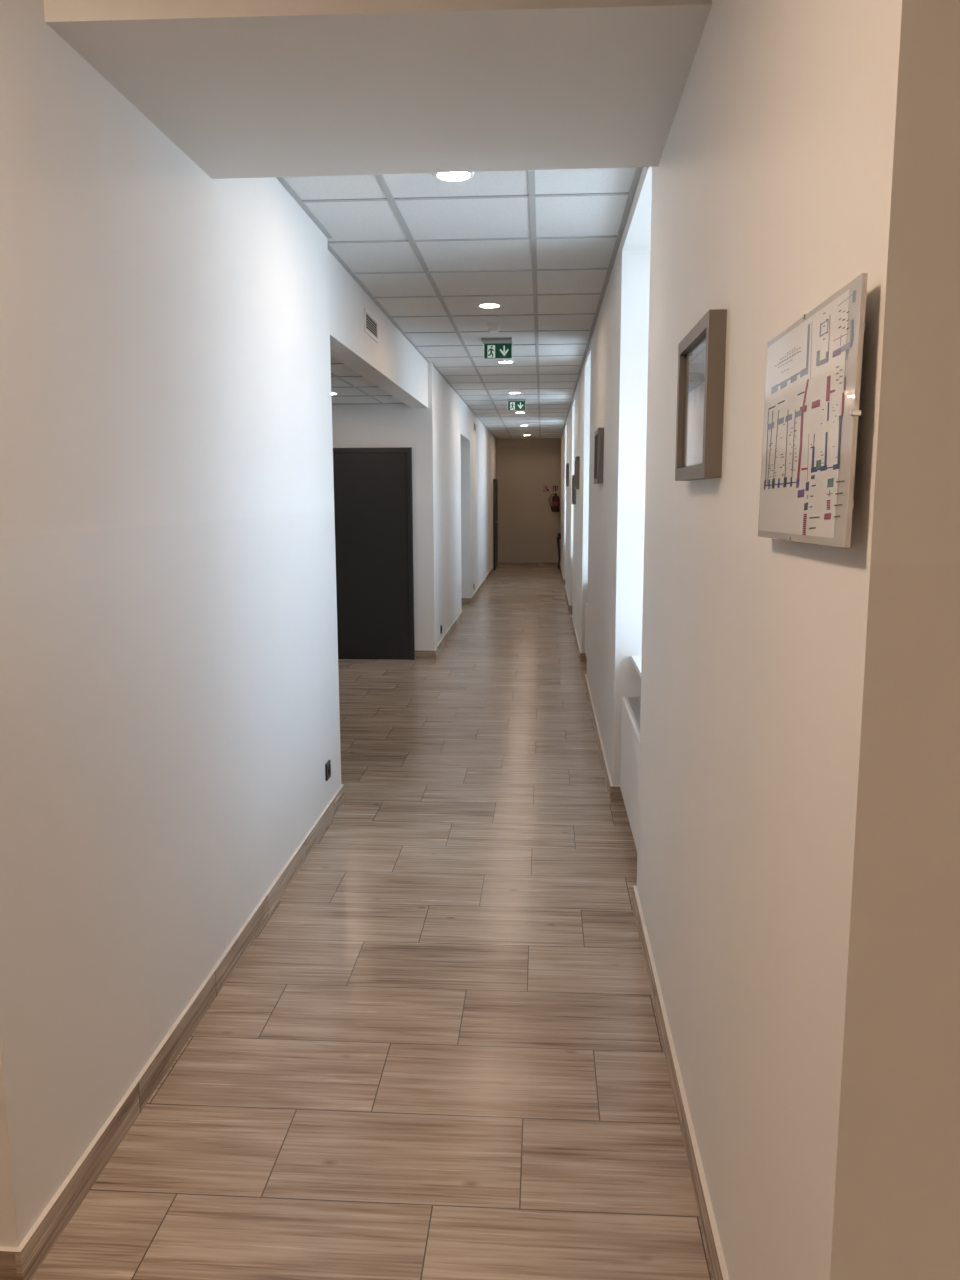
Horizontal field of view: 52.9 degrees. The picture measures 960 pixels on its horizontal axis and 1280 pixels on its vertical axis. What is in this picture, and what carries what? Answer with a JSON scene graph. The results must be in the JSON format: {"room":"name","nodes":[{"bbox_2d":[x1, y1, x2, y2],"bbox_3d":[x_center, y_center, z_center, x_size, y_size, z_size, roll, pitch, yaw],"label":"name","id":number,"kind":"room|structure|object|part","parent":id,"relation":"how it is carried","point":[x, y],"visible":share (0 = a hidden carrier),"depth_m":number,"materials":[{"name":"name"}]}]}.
{"room":"building corridor","nodes":[
{"label":"building corridor","id":0,"kind":"room"},
{"bbox_2d":[0,0,495,1246],"bbox_3d":[-1.746,-1.626,11.953,2.935,2.900,20.436,0,9,4],"label":"wall","id":1,"kind":"structure","parent":0,"point":[170,425],"depth_m":2.60,"materials":[{"name":"paint"}]},
{"bbox_2d":[0,566,493,1279],"bbox_3d":[-1.778,-0.139,11.514,2.947,0.090,19.148,0,9,4],"label":"baseboard","id":2,"kind":"structure","parent":1,"relation":"attached to","point":[22,1262],"depth_m":2.60,"materials":[{"name":"brown wood"}]},
{"bbox_2d":[325,760,330,780],"bbox_3d":[-0.754,0.647,4.789,0.009,0.084,0.084,0,9,4],"label":"wall socket","id":3,"kind":"object","parent":1,"relation":"attached to","point":[328,764],"visible":1,"depth_m":4.78,"materials":[{"name":"black plastic"}]},
{"bbox_2d":[331,363,403,404],"bbox_3d":[-2.164,-1.936,7.098,2.730,0.007,4.500,0,9,4],"label":"grid","id":4,"kind":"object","parent":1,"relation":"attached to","point":[334,375],"depth_m":8.38,"materials":[{"name":"grey metal"}]},
{"bbox_2d":[364,308,377,342],"bbox_3d":[-0.693,-2.005,6.162,0.008,0.142,0.459,0,9,4],"label":"air vent","id":5,"kind":"object","parent":1,"relation":"in","point":[370,322],"visible":1,"depth_m":6.14,"materials":[{"name":"white plastic"}]},
{"bbox_2d":[333,447,414,659],"bbox_3d":[-1.153,-0.827,9.428,0.998,2.065,0.099,0,9,4],"label":"door","id":6,"kind":"structure","parent":1,"relation":"in","point":[373,496],"depth_m":9.43,"materials":[{"name":"grey wood"}]},
{"bbox_2d":[44,0,711,178],"bbox_3d":[-0.166,-1.539,2.619,1.628,0.272,1.032,-1,9,-6],"label":"ceiling beam","id":7,"kind":"structure","parent":1,"relation":"attached to","point":[243,88],"depth_m":2.44,"materials":[{"name":"white paint"}]},
{"bbox_2d":[473,421,475,432],"bbox_3d":[-0.083,-3.305,14.989,0.008,0.154,0.494,0,9,4],"label":"air vent","id":8,"kind":"object","parent":1,"relation":"in","point":[474,423],"visible":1,"depth_m":14.90,"materials":[{"name":"white plastic"}]},
{"bbox_2d":[493,479,497,569],"bbox_3d":[0.364,-2.551,21.274,0.089,1.950,1.070,0,9,4],"label":"door","id":9,"kind":"structure","parent":1,"relation":"in","point":[495,481],"depth_m":21.02,"materials":[{"name":"black wood"}]},
{"bbox_2d":[330,355,402,402],"bbox_3d":[-2.165,-1.997,7.089,2.730,0.120,4.500,0,9,4],"label":"ceiling","id":10,"kind":"structure","parent":0,"point":[355,396],"depth_m":8.00,"materials":[{"name":"tile"}]},
{"bbox_2d":[32,566,712,1279],"bbox_3d":[0.259,0.161,10.111,7.200,0.100,24.940,0,9,4],"label":"floor","id":11,"kind":"structure","parent":0,"point":[438,1054],"depth_m":2.87,"materials":[{"name":"brown wood"}]},
{"bbox_2d":[557,533,560,568],"bbox_3d":[1.731,-1.960,21.277,0.086,0.775,0.658,0,9,4],"label":"console table","id":12,"kind":"object","parent":11,"relation":"on","point":[558,534],"visible":1,"depth_m":21.06,"materials":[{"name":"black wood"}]},
{"bbox_3d":[1.720,-1.892,21.066,0.068,0.703,0.044,0,9,4],"label":"leg","id":13,"kind":"part","parent":12,"relation":"part of","materials":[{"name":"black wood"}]},
{"bbox_2d":[283,167,635,438],"bbox_3d":[0.239,-2.754,9.522,7.600,0.120,25.040,0,9,4],"label":"ceiling","id":14,"kind":"structure","parent":0,"point":[574,215],"depth_m":5.25,"materials":[{"name":"tile"}]},
{"bbox_2d":[434,172,473,181],"bbox_3d":[-0.102,-1.823,3.776,0.160,0.014,0.160,0,9,4],"label":"recessed light","id":15,"kind":"object","parent":14,"relation":"in","point":[450,176],"visible":0.73,"depth_m":3.79,"materials":[{"name":"white plastic"}]},
{"bbox_2d":[438,172,469,179],"bbox_3d":[-0.102,-1.824,3.776,0.126,0.008,0.126,0,9,4],"label":"diffuser","id":16,"kind":"object","parent":15,"relation":"attached to","point":[450,175],"depth_m":3.80,"materials":[{"name":"white plastic"}]},
{"bbox_2d":[276,167,642,438],"bbox_3d":[0.445,-3.089,12.163,1.482,0.007,19.102,0,9,4],"label":"grid","id":17,"kind":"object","parent":14,"relation":"attached to","point":[531,173],"depth_m":5.39,"materials":[{"name":"grey metal"}]},
{"bbox_2d":[477,302,500,307],"bbox_3d":[0.062,-2.215,6.382,0.160,0.014,0.160,0,9,4],"label":"recessed light","id":18,"kind":"object","parent":14,"relation":"in","point":[481,304],"visible":1,"depth_m":6.35,"materials":[{"name":"white plastic"}]},
{"bbox_2d":[480,304,498,306],"bbox_3d":[0.062,-2.216,6.382,0.126,0.008,0.126,0,9,4],"label":"diffuser","id":19,"kind":"object","parent":18,"relation":"attached to","point":[481,305],"depth_m":6.38,"materials":[{"name":"white plastic"}]},
{"bbox_2d":[487,322,500,332],"bbox_3d":[0.103,-2.297,7.107,0.100,0.066,0.100,0,9,4],"label":"smoke detector","id":20,"kind":"object","parent":14,"relation":"attached to","point":[493,326],"visible":1,"depth_m":7.08,"materials":[{"name":"white plastic"}]},
{"bbox_2d":[482,337,512,358],"bbox_3d":[0.143,-2.373,7.853,0.241,0.138,0.200,0,9,4],"label":"exit sign","id":21,"kind":"object","parent":14,"relation":"attached to","point":[493,347],"visible":1,"depth_m":7.92,"materials":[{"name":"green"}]},
{"bbox_3d":[0.147,-2.372,7.923,0.225,0.116,0.008,0,9,4],"label":"panel","id":22,"kind":"part","parent":21,"relation":"part of","materials":[{"name":"teal plastic"}]},
{"bbox_2d":[497,360,513,363],"bbox_3d":[0.242,-2.622,9.096,0.160,0.014,0.160,0,9,4],"label":"recessed light","id":23,"kind":"object","parent":14,"relation":"in","point":[498,361],"visible":1,"depth_m":9.05,"materials":[{"name":"white plastic"}]},
{"bbox_2d":[508,391,520,393],"bbox_3d":[0.424,-3.033,11.829,0.160,0.014,0.160,0,9,4],"label":"recessed light","id":24,"kind":"object","parent":14,"relation":"in","point":[510,392],"visible":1,"depth_m":11.77,"materials":[{"name":"white plastic"}]},
{"bbox_2d":[507,399,525,409],"bbox_3d":[0.482,-3.107,12.741,0.241,0.138,0.130,0,9,4],"label":"exit sign","id":25,"kind":"object","parent":14,"relation":"attached to","point":[513,404],"visible":1,"depth_m":12.77,"materials":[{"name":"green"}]},
{"bbox_2d":[496,438,560,565],"bbox_3d":[-0.144,-3.142,22.025,5.200,2.900,0.300,0,9,4],"label":"wall","id":26,"kind":"structure","parent":0,"point":[528,528],"depth_m":21.89,"materials":[{"name":"beige paint"}]},
{"bbox_2d":[499,562,557,565],"bbox_3d":[1.122,-1.736,22.095,1.385,0.090,0.012,0,9,4],"label":"baseboard","id":27,"kind":"structure","parent":26,"relation":"attached to","point":[500,563],"depth_m":22.09,"materials":[{"name":"brown wood"}]},
{"bbox_2d":[543,485,549,492],"bbox_3d":[1.496,-3.416,21.822,0.155,0.160,0.005,0,9,4],"label":"direction sign","id":28,"kind":"object","parent":26,"relation":"attached to","point":[546,488],"visible":1,"depth_m":21.82,"materials":[{"name":"red plastic"}]},
{"bbox_2d":[549,493,558,511],"bbox_3d":[1.690,-3.117,21.756,0.208,0.442,0.168,-8,11,-41],"label":"fire extinguisher","id":29,"kind":"object","parent":26,"relation":"attached to","point":[555,499],"visible":1,"depth_m":21.72,"materials":[{"name":"red metal"}]},
{"bbox_2d":[551,485,557,491],"bbox_3d":[1.693,-3.429,21.806,0.160,0.150,0.005,0,9,4],"label":"sign","id":30,"kind":"object","parent":26,"relation":"attached to","point":[554,488],"visible":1,"depth_m":21.81,"materials":[{"name":"red plastic"}]},
{"bbox_2d":[585,341,590,366],"bbox_3d":[1.226,-2.508,8.384,0.578,0.115,1.150,0,9,4],"label":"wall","id":31,"kind":"structure","parent":0,"point":[588,355],"depth_m":8.47,"materials":[{"name":"paint"}]},
{"bbox_2d":[560,239,649,785],"bbox_3d":[1.547,-1.847,13.351,0.578,2.900,17.180,0,9,4],"label":"wall","id":32,"kind":"structure","parent":0,"point":[619,340],"depth_m":5.25,"materials":[{"name":"paint"}]},
{"bbox_2d":[566,463,568,485],"bbox_3d":[1.333,-2.515,14.714,0.036,0.340,0.460,0,9,4],"label":"picture frame","id":33,"kind":"object","parent":32,"relation":"attached to","point":[567,464],"visible":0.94,"depth_m":14.50,"materials":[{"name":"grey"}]},
{"bbox_2d":[572,475,575,503],"bbox_3d":[1.117,-1.789,11.494,0.036,0.340,0.460,0,9,4],"label":"picture frame","id":34,"kind":"object","parent":32,"relation":"attached to","point":[573,476],"visible":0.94,"depth_m":11.28,"materials":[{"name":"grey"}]},
{"bbox_2d":[575,456,579,488],"bbox_3d":[1.045,-1.794,10.383,0.036,0.340,0.460,0,9,4],"label":"picture frame","id":35,"kind":"object","parent":32,"relation":"attached to","point":[577,458],"visible":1,"depth_m":10.16,"materials":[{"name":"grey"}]},
{"bbox_2d":[594,428,603,483],"bbox_3d":[0.773,-1.193,6.285,0.036,0.340,0.460,0,9,4],"label":"picture frame","id":36,"kind":"object","parent":32,"relation":"attached to","point":[599,433],"visible":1,"depth_m":6.08,"materials":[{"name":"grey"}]},
{"bbox_2d":[560,565,728,1279],"bbox_3d":[2.542,-0.165,11.590,2.840,0.090,21.024,0,9,4],"label":"baseboard","id":37,"kind":"structure","parent":32,"relation":"attached to","point":[718,1267],"depth_m":2.59,"materials":[{"name":"brown wood"}]},
{"bbox_2d":[622,167,651,250],"bbox_3d":[0.936,-1.851,4.012,0.578,0.115,1.330,0,9,4],"label":"wall","id":38,"kind":"structure","parent":0,"point":[636,235],"depth_m":4.18,"materials":[{"name":"paint"}]},
{"bbox_2d":[637,0,959,1279],"bbox_3d":[1.938,-0.183,2.255,2.828,2.900,2.502,0,9,4],"label":"wall","id":39,"kind":"structure","parent":0,"point":[798,847],"depth_m":1.32,"materials":[{"name":"paint"}]},
{"bbox_2d":[675,309,726,480],"bbox_3d":[0.504,-0.544,2.231,0.036,0.340,0.460,0,9,4],"label":"picture frame","id":40,"kind":"object","parent":39,"relation":"attached to","point":[702,352],"visible":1,"depth_m":2.14,"materials":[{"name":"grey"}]},
{"bbox_2d":[685,338,705,465],"bbox_3d":[0.501,-0.542,2.218,0.001,0.268,0.366,0,9,4],"label":"artwork","id":41,"kind":"object","parent":40,"relation":"attached to","point":[695,348],"depth_m":2.25},
{"bbox_2d":[758,273,867,547],"bbox_3d":[0.445,-0.287,1.315,0.023,0.306,0.462,1,8,4],"label":"board","id":42,"kind":"object","parent":39,"relation":"attached to","point":[812,412],"visible":1,"depth_m":1.24,"materials":[{"name":"acrylic"},{"name":"paper"},{"name":"metal"}]},
{"bbox_3d":[1.029,0.586,4.372,0.410,0.757,1.330,0,9,4],"label":"wall","id":43,"kind":"structure","parent":0,"visible":0},
{"bbox_2d":[620,696,640,849],"bbox_3d":[0.756,0.603,4.413,0.138,0.488,1.090,0,9,4],"label":"radiator","id":44,"kind":"object","parent":43,"relation":"attached to","point":[630,725],"visible":0.38,"depth_m":4.46,"materials":[{"name":"white metal"}]},
{"bbox_2d":[625,696,640,733],"bbox_3d":[0.737,0.369,4.379,0.072,0.014,1.066,0,9,4],"label":"grille","id":45,"kind":"object","parent":44,"relation":"attached to","point":[632,703],"depth_m":4.58,"materials":[{"name":"silver metal"}]},
{"bbox_2d":[631,656,641,677],"bbox_3d":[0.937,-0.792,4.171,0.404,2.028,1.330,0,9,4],"label":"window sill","id":46,"kind":"structure","parent":43,"relation":"in","point":[636,660],"depth_m":4.81,"materials":[{"name":"white plastic"}]},
{"bbox_3d":[1.319,-0.071,8.744,0.410,0.757,1.150,0,9,4],"label":"wall","id":47,"kind":"structure","parent":0,"visible":0},
{"bbox_2d":[585,602,586,657],"bbox_3d":[1.048,-0.057,8.809,0.138,0.488,1.000,0,9,4],"label":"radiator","id":48,"kind":"object","parent":47,"relation":"attached to","point":[585,602],"visible":0.06,"depth_m":9.08,"materials":[{"name":"white metal"}]}
]}

